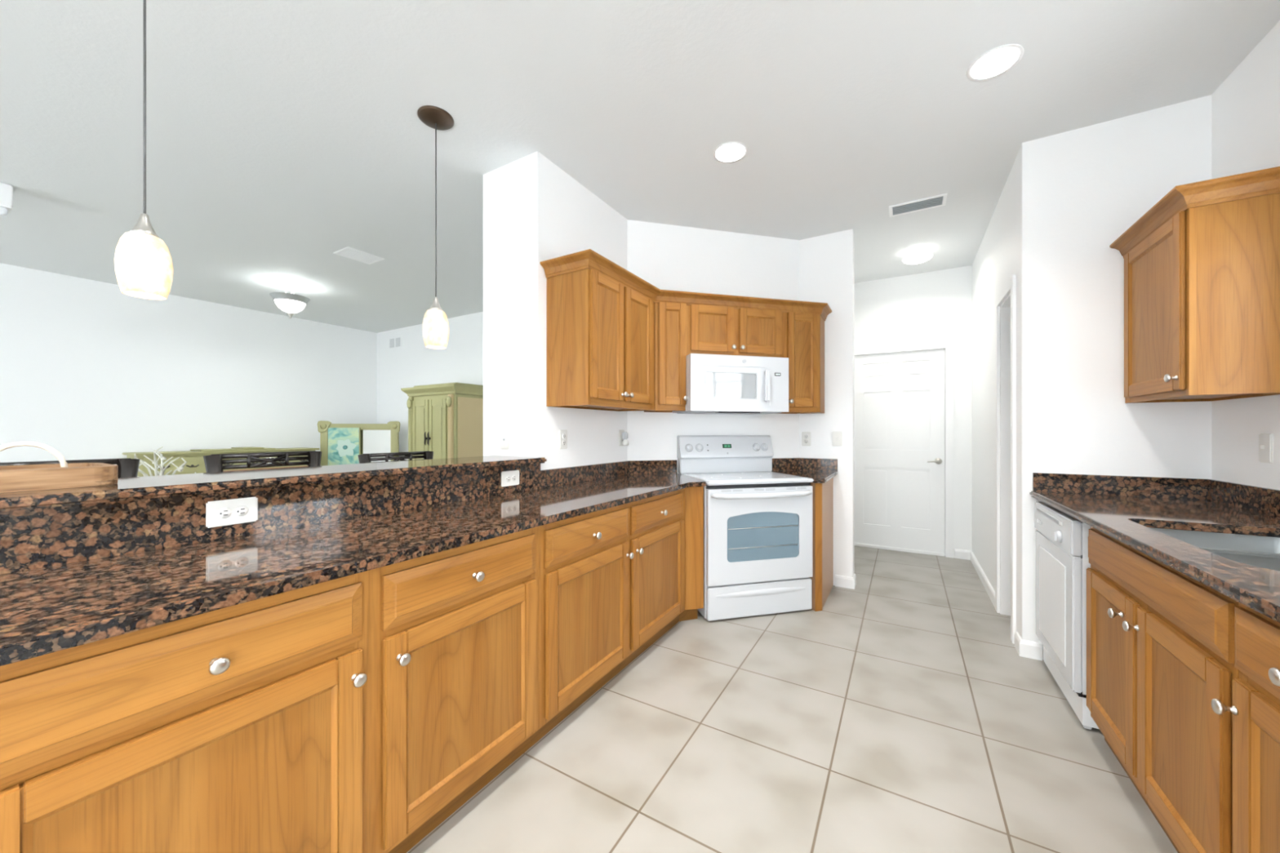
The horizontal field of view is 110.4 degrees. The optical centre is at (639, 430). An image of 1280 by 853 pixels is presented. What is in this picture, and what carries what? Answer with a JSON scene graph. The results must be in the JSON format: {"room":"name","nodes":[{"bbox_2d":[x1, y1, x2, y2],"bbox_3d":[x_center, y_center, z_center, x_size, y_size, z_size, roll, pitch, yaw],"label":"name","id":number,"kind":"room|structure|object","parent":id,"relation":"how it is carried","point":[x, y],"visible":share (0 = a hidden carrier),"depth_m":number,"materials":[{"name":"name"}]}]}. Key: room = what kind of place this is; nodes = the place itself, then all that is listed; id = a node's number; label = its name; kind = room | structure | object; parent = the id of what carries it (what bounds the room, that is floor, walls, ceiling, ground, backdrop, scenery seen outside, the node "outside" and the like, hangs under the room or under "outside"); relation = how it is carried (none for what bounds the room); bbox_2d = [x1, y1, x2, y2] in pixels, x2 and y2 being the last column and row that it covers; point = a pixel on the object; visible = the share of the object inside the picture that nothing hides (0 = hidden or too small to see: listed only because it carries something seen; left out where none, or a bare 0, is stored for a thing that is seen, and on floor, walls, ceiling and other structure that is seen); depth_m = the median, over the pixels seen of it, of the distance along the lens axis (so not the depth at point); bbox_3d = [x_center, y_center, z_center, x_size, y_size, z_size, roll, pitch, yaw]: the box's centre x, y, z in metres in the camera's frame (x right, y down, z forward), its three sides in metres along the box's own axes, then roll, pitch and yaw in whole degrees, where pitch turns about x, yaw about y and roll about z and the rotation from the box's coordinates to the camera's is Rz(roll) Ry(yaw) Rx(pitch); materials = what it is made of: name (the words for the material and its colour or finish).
{"room":"kitchen","nodes":[
{"label":"kitchen","id":0,"kind":"room"},
{"bbox_2d":[0,262,377,466],"bbox_3d":[-6.247,-0.174,4.119,0.150,2.845,7.400,0,0,31],"label":"wall","id":1,"kind":"structure","parent":0,"point":[90,369],"depth_m":5.14,"materials":[{"name":"white paint"}]},
{"bbox_2d":[377,311,483,460],"bbox_3d":[-2.097,-0.174,6.073,5.290,2.845,0.200,0,0,31],"label":"wall","id":2,"kind":"structure","parent":0,"point":[411,365],"depth_m":6.69,"materials":[{"name":"white paint"}]},
{"bbox_2d":[389,336,401,349],"bbox_3d":[-3.841,-1.382,6.985,0.340,0.170,0.014,0,0,31],"label":"air vent","id":3,"kind":"object","parent":2,"relation":"in","point":[396,342],"visible":1,"depth_m":6.97,"materials":[{"name":"white metal"}]},
{"bbox_2d":[0,0,1279,333],"bbox_3d":[-2.100,-1.647,2.486,8.950,0.100,8.830,0,0,31],"label":"ceiling","id":4,"kind":"structure","parent":0,"point":[283,136],"depth_m":2.27,"materials":[{"name":"white paint"}]},
{"bbox_2d":[0,182,13,217],"bbox_3d":[-4.165,-1.497,2.876,0.120,0.200,0.120,0,0,31],"label":"smoke detector","id":5,"kind":"object","parent":4,"relation":"attached to","point":[6,190],"visible":1,"depth_m":2.88,"materials":[{"name":"white plastic"}]},
{"bbox_2d":[114,0,173,300],"bbox_3d":[-1.558,-1.011,1.399,0.170,1.172,0.170,0,0,31],"label":"pendant light","id":6,"kind":"object","parent":4,"relation":"hanging from","point":[144,268],"visible":1,"depth_m":1.38,"materials":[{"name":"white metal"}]},
{"bbox_2d":[269,281,310,318],"bbox_3d":[-3.809,-1.410,4.846,0.351,0.374,0.351,0,0,31],"label":"flush light","id":7,"kind":"object","parent":4,"relation":"attached to","point":[291,304],"visible":1,"depth_m":4.78,"materials":[{"name":"white glass"}]},
{"bbox_2d":[333,246,385,264],"bbox_3d":[-2.557,-1.593,4.055,0.260,0.008,0.320,0,0,31],"label":"ceiling vent","id":8,"kind":"object","parent":4,"relation":"in","point":[348,252],"visible":1,"depth_m":4.04,"materials":[{"name":"white metal"}]},
{"bbox_2d":[417,105,453,349],"bbox_3d":[-1.041,-1.011,2.269,0.170,1.172,0.170,0,0,31],"label":"pendant light","id":9,"kind":"object","parent":4,"relation":"hanging from","point":[435,326],"visible":1,"depth_m":2.24,"materials":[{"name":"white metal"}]},
{"bbox_2d":[713,142,747,164],"bbox_3d":[0.520,-1.595,2.556,0.196,0.004,0.196,0,0,31],"label":"recessed light","id":10,"kind":"object","parent":4,"relation":"in","point":[729,153],"visible":1,"depth_m":2.56,"materials":[{"name":"white"}]},
{"bbox_2d":[902,246,932,264],"bbox_3d":[2.466,-1.548,3.955,0.228,0.097,0.228,0,0,31],"label":"ceiling light","id":11,"kind":"object","parent":4,"relation":"attached to","point":[920,255],"visible":1,"depth_m":3.89,"materials":[{"name":"white"}]},
{"bbox_2d":[902,252,932,264],"bbox_3d":[2.466,-1.524,3.955,0.228,0.047,0.228,0,0,31],"label":"diffuser","id":12,"kind":"object","parent":11,"relation":"attached to","point":[910,258],"depth_m":3.91,"materials":[{"name":"white"}]},
{"bbox_2d":[888,193,947,217],"bbox_3d":[1.962,-1.593,3.150,0.345,0.008,0.180,0,0,31],"label":"ceiling vent","id":13,"kind":"object","parent":4,"relation":"in","point":[937,201],"visible":1,"depth_m":3.14,"materials":[{"name":"white metal"}]},
{"bbox_2d":[966,44,1024,81],"bbox_3d":[1.541,-1.595,1.934,0.196,0.004,0.196,0,0,31],"label":"recessed light","id":14,"kind":"object","parent":4,"relation":"in","point":[994,64],"visible":1,"depth_m":1.93,"materials":[{"name":"white"}]},
{"bbox_2d":[483,151,853,585],"bbox_3d":[0.752,-0.174,3.820,1.910,2.845,3.564,0,0,31],"label":"wall","id":15,"kind":"structure","parent":0,"point":[535,212],"depth_m":3.26,"materials":[{"name":"white paint"}]},
{"bbox_2d":[500,429,509,449],"bbox_3d":[-0.813,0.053,2.674,0.072,0.118,0.016,0,0,31],"label":"cable plate","id":16,"kind":"object","parent":15,"relation":"attached to","point":[504,433],"visible":1,"depth_m":2.67,"materials":[{"name":"white plastic"}]},
{"bbox_2d":[559,429,567,448],"bbox_3d":[-0.470,0.053,2.728,0.015,0.118,0.072,0,0,31],"label":"outlet","id":17,"kind":"object","parent":15,"relation":"attached to","point":[562,433],"visible":1,"depth_m":2.72,"materials":[{"name":"white plastic"}]},
{"bbox_2d":[540,461,629,488],"bbox_3d":[-0.330,0.278,2.950,0.017,0.102,0.954,0,0,31],"label":"backsplash","id":18,"kind":"structure","parent":15,"relation":"attached to","point":[569,475],"depth_m":2.86,"materials":[{"name":"brown stone"}]},
{"bbox_2d":[546,268,654,411],"bbox_3d":[-0.200,-0.528,2.836,0.357,0.772,0.757,0,0,31],"label":"upper cabinet","id":19,"kind":"object","parent":15,"relation":"attached to","point":[601,331],"visible":0.98,"depth_m":2.58,"materials":[{"name":"brown wood"}]},
{"bbox_2d":[618,430,624,445],"bbox_3d":[-0.136,0.053,3.291,0.015,0.118,0.072,0,0,31],"label":"outlet","id":20,"kind":"object","parent":15,"relation":"attached to","point":[620,439],"visible":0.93,"depth_m":3.27,"materials":[{"name":"white plastic"}]},
{"bbox_2d":[622,431,628,445],"bbox_3d":[-0.106,0.058,3.277,0.048,0.100,0.046,0,0,31],"label":"plug","id":21,"kind":"object","parent":20,"relation":"attached to","point":[624,434],"visible":1,"depth_m":3.26,"materials":[{"name":"grey plastic"}]},
{"bbox_2d":[622,439,628,445],"bbox_3d":[-0.105,0.085,3.276,0.046,0.046,0.046,0,0,31],"label":"bottle","id":22,"kind":"object","parent":21,"relation":"on","point":[625,442],"depth_m":3.26,"materials":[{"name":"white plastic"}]},
{"bbox_2d":[627,459,676,474],"bbox_3d":[0.097,0.278,3.404,0.387,0.102,0.017,0,0,-14],"label":"backsplash","id":23,"kind":"structure","parent":15,"relation":"attached to","point":[636,467],"depth_m":3.40,"materials":[{"name":"brown stone"}]},
{"bbox_2d":[644,302,688,412],"bbox_3d":[0.192,-0.528,3.253,0.243,0.772,0.357,0,0,-14],"label":"upper cabinet","id":24,"kind":"object","parent":15,"relation":"attached to","point":[671,319],"visible":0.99,"depth_m":3.12,"materials":[{"name":"brown wood"}]},
{"bbox_2d":[688,304,782,357],"bbox_3d":[0.677,-0.724,3.376,0.756,0.380,0.357,0,0,-14],"label":"upper cabinet","id":25,"kind":"object","parent":15,"relation":"attached to","point":[712,330],"visible":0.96,"depth_m":3.24,"materials":[{"name":"brown wood"}]},
{"bbox_2d":[539,248,831,321],"bbox_3d":[0.488,-0.930,3.075,2.359,0.077,0.438,0,0,-31],"label":"crown molding","id":26,"kind":"structure","parent":25,"relation":"attached to","point":[588,259],"depth_m":3.07,"materials":[{"name":"brown wood"}]},
{"bbox_2d":[672,353,788,414],"bbox_3d":[0.671,-0.330,3.325,0.760,0.403,0.448,0,0,-14],"label":"microwave","id":27,"kind":"object","parent":25,"relation":"attached to","point":[715,384],"visible":1,"depth_m":3.15,"materials":[{"name":"white"}]},
{"bbox_2d":[774,311,824,413],"bbox_3d":[1.278,-0.528,3.530,0.484,0.772,0.357,0,0,-14],"label":"upper cabinet","id":28,"kind":"object","parent":15,"relation":"attached to","point":[803,334],"visible":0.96,"depth_m":3.38,"materials":[{"name":"brown wood"}]},
{"bbox_2d":[772,457,837,471],"bbox_3d":[1.333,0.278,3.663,0.533,0.102,0.127,0,0,9],"label":"backsplash","id":29,"kind":"structure","parent":15,"relation":"attached to","point":[778,464],"depth_m":3.66,"materials":[{"name":"brown stone"}]},
{"bbox_2d":[801,431,810,446],"bbox_3d":[1.381,0.068,3.696,0.072,0.118,0.015,0,0,31],"label":"outlet","id":30,"kind":"object","parent":15,"relation":"attached to","point":[806,436],"visible":1,"depth_m":3.69,"materials":[{"name":"white plastic"}]},
{"bbox_2d":[832,431,842,446],"bbox_3d":[1.582,0.065,3.571,0.072,0.118,0.023,0,0,31],"label":"light switch","id":31,"kind":"object","parent":15,"relation":"attached to","point":[837,436],"visible":1,"depth_m":3.57,"materials":[{"name":"white plastic"}]},
{"bbox_2d":[835,573,856,589],"bbox_3d":[1.660,1.203,3.591,0.142,0.090,0.129,0,0,31],"label":"baseboard","id":32,"kind":"structure","parent":15,"relation":"attached to","point":[843,581],"depth_m":3.54,"materials":[{"name":"white wood"}]},
{"bbox_2d":[406,546,1177,852],"bbox_3d":[0.286,1.298,1.069,3.400,0.100,8.830,0,0,31],"label":"floor","id":33,"kind":"structure","parent":0,"point":[904,713],"depth_m":1.74,"materials":[{"name":"tile"}]},
{"bbox_2d":[0,526,538,852],"bbox_3d":[-0.942,0.805,1.317,0.624,0.886,1.278,0,0,31],"label":"base cabinet","id":34,"kind":"object","parent":33,"relation":"on","point":[357,713],"visible":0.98,"depth_m":1.02,"materials":[{"name":"brown wood"}]},
{"bbox_2d":[0,473,706,666],"bbox_3d":[-0.452,0.345,2.084,0.694,0.030,3.122,0,0,31],"label":"countertop","id":35,"kind":"structure","parent":34,"relation":"on","point":[43,611],"depth_m":1.09,"materials":[{"name":"brown stone"}]},
{"bbox_2d":[531,488,684,746],"bbox_3d":[-0.273,0.805,2.443,0.624,0.886,1.340,0,0,31],"label":"base cabinet","id":36,"kind":"object","parent":33,"relation":"on","point":[611,580],"visible":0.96,"depth_m":2.09,"materials":[{"name":"brown wood"}]},
{"bbox_2d":[679,486,703,621],"bbox_3d":[0.096,0.805,3.111,0.528,0.886,0.528,0,0,-14],"label":"base cabinet","id":37,"kind":"object","parent":33,"relation":"on","point":[694,495],"visible":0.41,"depth_m":2.91,"materials":[{"name":"brown wood"}]},
{"bbox_2d":[676,435,813,621],"bbox_3d":[0.750,0.643,3.237,0.790,1.210,0.657,0,0,-14],"label":"range","id":38,"kind":"object","parent":33,"relation":"on","point":[757,520],"visible":0.98,"depth_m":3.00,"materials":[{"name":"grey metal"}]},
{"bbox_2d":[680,471,813,485],"bbox_3d":[0.749,0.343,3.249,0.786,0.025,0.582,0,0,-14],"label":"cooktop","id":39,"kind":"object","parent":38,"relation":"in","point":[712,478],"depth_m":3.07,"materials":[{"name":"grey"}]},
{"bbox_2d":[808,477,833,611],"bbox_3d":[1.208,0.805,3.435,0.453,0.886,0.620,0,0,31],"label":"base cabinet","id":40,"kind":"object","parent":33,"relation":"on","point":[822,579],"visible":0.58,"depth_m":3.12,"materials":[{"name":"brown wood"}]},
{"bbox_2d":[771,470,837,483],"bbox_3d":[1.209,0.345,3.423,0.498,0.030,0.653,0,0,31],"label":"countertop","id":41,"kind":"structure","parent":40,"relation":"on","point":[819,477],"depth_m":3.38,"materials":[{"name":"brown stone"}]},
{"bbox_2d":[1034,501,1098,729],"bbox_3d":[2.219,0.811,1.990,0.618,0.863,0.618,0,0,31],"label":"dishwasher","id":42,"kind":"object","parent":33,"relation":"on","point":[1062,562],"visible":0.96,"depth_m":1.98,"materials":[{"name":"white metal"}]},
{"bbox_2d":[1086,526,1238,852],"bbox_3d":[1.830,0.805,1.282,0.633,0.886,0.935,0,0,31],"label":"base cabinet","id":43,"kind":"object","parent":33,"relation":"on","point":[1160,640],"visible":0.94,"depth_m":1.28,"materials":[{"name":"brown wood"}]},
{"bbox_2d":[1210,601,1279,852],"bbox_3d":[1.355,0.805,0.484,0.634,0.886,0.920,0,0,31],"label":"base cabinet","id":44,"kind":"object","parent":33,"relation":"on","point":[1255,708],"visible":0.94,"depth_m":0.94,"materials":[{"name":"brown wood"}]},
{"bbox_2d":[1029,490,1279,622],"bbox_3d":[1.777,0.345,1.180,0.662,0.030,2.565,0,0,31],"label":"countertop","id":45,"kind":"structure","parent":44,"relation":"on","point":[1127,520],"depth_m":1.55,"materials":[{"name":"brown stone"}]},
{"bbox_2d":[1148,527,1279,571],"bbox_3d":[1.820,0.455,1.262,0.460,0.187,0.810,0,0,31],"label":"sink","id":46,"kind":"object","parent":45,"relation":"in","point":[1264,552],"visible":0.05,"depth_m":1.53,"materials":[{"name":"silver metal"}]},
{"bbox_2d":[853,265,972,557],"bbox_3d":[3.071,-0.174,4.445,2.060,2.845,0.120,0,0,31],"label":"wall","id":47,"kind":"structure","parent":0,"point":[934,306],"depth_m":4.42,"materials":[{"name":"white paint"}]},
{"bbox_2d":[853,348,945,556],"bbox_3d":[2.661,0.216,4.628,0.851,2.062,0.098,0,0,31],"label":"door","id":48,"kind":"structure","parent":47,"relation":"in","point":[900,397],"depth_m":4.61,"materials":[{"name":"white wood"}]},
{"bbox_2d":[853,340,953,558],"bbox_3d":[2.653,0.183,4.613,0.986,2.130,0.018,0,0,31],"label":"trim","id":49,"kind":"structure","parent":47,"relation":"attached to","point":[948,345],"depth_m":4.38,"materials":[{"name":"white wood"}]},
{"bbox_2d":[954,548,971,559],"bbox_3d":[3.143,1.203,4.324,0.137,0.090,0.014,0,0,31],"label":"baseboard","id":50,"kind":"structure","parent":47,"relation":"attached to","point":[958,553],"depth_m":4.32,"materials":[{"name":"white wood"}]},
{"bbox_2d":[972,94,1211,659],"bbox_3d":[2.961,-0.174,3.204,0.694,2.845,2.125,0,0,31],"label":"wall","id":51,"kind":"structure","parent":0,"point":[1065,197],"depth_m":2.36,"materials":[{"name":"white paint"}]},
{"bbox_2d":[970,551,995,608],"bbox_3d":[2.843,1.203,3.699,0.014,0.090,1.395,0,0,31],"label":"baseboard","id":52,"kind":"structure","parent":51,"relation":"attached to","point":[989,589],"depth_m":3.58,"materials":[{"name":"white wood"}]},
{"bbox_2d":[995,274,1016,644],"bbox_3d":[2.385,0.167,2.823,0.126,2.162,0.574,0,0,31],"label":"trim","id":53,"kind":"structure","parent":51,"relation":"attached to","point":[1006,312],"depth_m":3.01,"materials":[{"name":"white wood"}]},
{"bbox_2d":[1014,631,1042,660],"bbox_3d":[2.176,1.203,2.494,0.097,0.090,0.129,0,0,31],"label":"baseboard","id":54,"kind":"structure","parent":51,"relation":"attached to","point":[1024,648],"depth_m":2.44,"materials":[{"name":"white wood"}]},
{"bbox_2d":[1032,472,1208,500],"bbox_3d":[2.424,0.280,2.276,0.631,0.100,0.017,0,0,31],"label":"backsplash","id":55,"kind":"structure","parent":51,"relation":"attached to","point":[1126,486],"depth_m":2.25,"materials":[{"name":"brown stone"}]},
{"bbox_2d":[1211,20,1279,489],"bbox_3d":[1.686,-0.174,0.237,0.144,2.845,8.530,0,0,31],"label":"wall","id":56,"kind":"structure","parent":0,"point":[1246,106],"depth_m":1.90,"materials":[{"name":"white paint"}]},
{"bbox_2d":[1124,192,1279,403],"bbox_3d":[2.417,-0.520,1.946,0.343,0.760,0.591,0,0,31],"label":"upper cabinet","id":57,"kind":"object","parent":56,"relation":"attached to","point":[1202,291],"visible":1,"depth_m":1.73,"materials":[{"name":"brown wood"}]},
{"bbox_2d":[1109,166,1279,258],"bbox_3d":[2.401,-0.914,1.923,0.345,0.077,0.647,0,0,31],"label":"crown molding","id":58,"kind":"structure","parent":57,"relation":"attached to","point":[1264,182],"depth_m":1.72,"materials":[{"name":"brown wood"}]},
{"bbox_2d":[1207,479,1279,516],"bbox_3d":[2.058,0.280,1.024,0.017,0.100,2.544,0,0,31],"label":"backsplash","id":59,"kind":"structure","parent":56,"relation":"attached to","point":[1262,500],"depth_m":1.87,"materials":[{"name":"brown stone"}]},
{"bbox_2d":[1258,433,1273,463],"bbox_3d":[2.520,0.070,1.795,0.023,0.118,0.072,0,0,31],"label":"light switch","id":60,"kind":"object","parent":56,"relation":"attached to","point":[1265,441],"visible":1,"depth_m":1.78,"materials":[{"name":"white plastic"}]},
{"bbox_3d":[-3.561,1.298,3.355,5.550,0.100,8.830,0,0,31],"label":"floor","id":61,"kind":"structure","parent":0,"visible":0},
{"bbox_2d":[0,457,140,478],"bbox_3d":[-1.977,0.679,1.506,0.469,1.139,0.464,0,0,31],"label":"bar stool","id":62,"kind":"object","parent":61,"relation":"on","point":[127,467],"visible":0.02,"depth_m":1.75,"materials":[{"name":"black wood"}]},
{"bbox_2d":[133,446,195,476],"bbox_3d":[-3.164,0.674,2.946,0.354,1.148,0.473,0,0,-40],"label":"floor vase","id":63,"kind":"object","parent":61,"relation":"on","point":[155,462],"visible":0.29,"depth_m":2.90,"materials":[{"name":"white"}]},
{"bbox_2d":[121,446,319,476],"bbox_3d":[-5.046,0.730,5.505,0.470,1.036,1.730,0,0,31],"label":"buffet","id":64,"kind":"object","parent":61,"relation":"on","point":[194,459],"visible":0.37,"depth_m":5.07,"materials":[{"name":"beige paint"}]},
{"bbox_2d":[203,450,321,472],"bbox_3d":[-1.636,0.677,2.060,0.469,1.143,0.464,0,0,31],"label":"bar stool","id":65,"kind":"object","parent":61,"relation":"on","point":[214,463],"visible":0.09,"depth_m":2.13,"materials":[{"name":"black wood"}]},
{"bbox_2d":[357,450,433,463],"bbox_3d":[-1.304,0.690,2.618,0.469,1.117,0.464,0,0,31],"label":"bar stool","id":66,"kind":"object","parent":61,"relation":"on","point":[364,458],"visible":0.02,"depth_m":2.69,"materials":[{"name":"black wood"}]},
{"bbox_2d":[400,382,483,459],"bbox_3d":[-2.499,0.331,5.803,1.075,1.835,0.635,0,0,31],"label":"armoire","id":67,"kind":"object","parent":61,"relation":"on","point":[445,420],"visible":0.54,"depth_m":5.54,"materials":[{"name":"beige paint"}]},
{"bbox_3d":[-4.071,0.881,6.388,0.840,0.735,0.260,0,0,-14],"label":"console","id":68,"kind":"object","parent":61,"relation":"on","visible":0},
{"bbox_2d":[328,427,360,465],"bbox_3d":[-4.280,0.234,6.439,0.410,0.555,0.032,0,0,-14],"label":"painting","id":69,"kind":"object","parent":68,"relation":"on","point":[344,443],"visible":0.94,"depth_m":6.43,"materials":[{"name":"teal fabric"}]},
{"bbox_2d":[336,439,356,457],"bbox_3d":[-4.248,0.249,6.434,0.266,0.259,0.006,0,0,-14],"label":"flower","id":70,"kind":"object","parent":69,"relation":"on","point":[345,447],"depth_m":6.43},
{"bbox_2d":[317,421,399,466],"bbox_3d":[-4.104,0.185,6.520,1.077,0.655,0.088,0,0,-14],"label":"mirror","id":71,"kind":"object","parent":68,"relation":"on","point":[375,437],"visible":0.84,"depth_m":6.57,"materials":[{"name":"beige paint"}]},
{"bbox_3d":[-1.117,0.716,1.772,0.130,1.064,1.866,0,0,31],"label":"wall","id":72,"kind":"structure","parent":0,"visible":0},
{"bbox_2d":[0,463,540,574],"bbox_3d":[-1.057,0.257,1.727,0.017,0.146,1.890,0,0,31],"label":"backsplash","id":73,"kind":"structure","parent":72,"relation":"attached to","point":[31,539],"depth_m":1.31,"materials":[{"name":"brown stone"}]},
{"bbox_2d":[205,497,257,528],"bbox_3d":[-1.255,0.250,1.372,0.015,0.078,0.122,0,0,31],"label":"outlet","id":74,"kind":"object","parent":73,"relation":"attached to","point":[242,510],"visible":1,"depth_m":1.36,"materials":[{"name":"white plastic"}]},
{"bbox_2d":[217,507,231,518],"bbox_3d":[-1.261,0.250,1.352,0.002,0.033,0.033,0,0,31],"label":"socket","id":75,"kind":"object","parent":74,"relation":"attached to","point":[223,513],"depth_m":1.35,"materials":[{"name":"white plastic"}]},
{"bbox_2d":[235,506,248,515],"bbox_3d":[-1.240,0.250,1.386,0.002,0.033,0.033,0,0,31],"label":"socket","id":76,"kind":"object","parent":74,"relation":"attached to","point":[239,510],"depth_m":1.38,"materials":[{"name":"white plastic"}]},
{"bbox_2d":[501,470,519,486],"bbox_3d":[-0.681,0.250,2.339,0.015,0.078,0.122,0,0,31],"label":"outlet","id":77,"kind":"object","parent":73,"relation":"attached to","point":[508,477],"visible":1,"depth_m":2.33,"materials":[{"name":"white plastic"}]},
{"bbox_2d":[506,475,511,481],"bbox_3d":[-0.686,0.250,2.319,0.002,0.033,0.033,0,0,31],"label":"socket","id":78,"kind":"object","parent":77,"relation":"attached to","point":[508,477],"depth_m":2.32,"materials":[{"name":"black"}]},
{"bbox_2d":[511,475,516,480],"bbox_3d":[-0.666,0.250,2.353,0.002,0.033,0.033,0,0,31],"label":"socket","id":79,"kind":"object","parent":77,"relation":"attached to","point":[513,477],"depth_m":2.35,"materials":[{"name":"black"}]},
{"bbox_2d":[0,455,546,511],"bbox_3d":[-1.192,0.167,1.813,0.427,0.031,1.900,0,0,31],"label":"countertop","id":80,"kind":"structure","parent":72,"relation":"on","point":[163,486],"depth_m":1.42,"materials":[{"name":"brown stone"}]},
{"bbox_2d":[0,441,118,493],"bbox_3d":[-1.646,0.089,1.181,0.283,0.123,0.310,0,0,31],"label":"serving tray","id":81,"kind":"object","parent":80,"relation":"on","point":[13,478],"visible":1,"depth_m":1.16,"materials":[{"name":"brown wood"}]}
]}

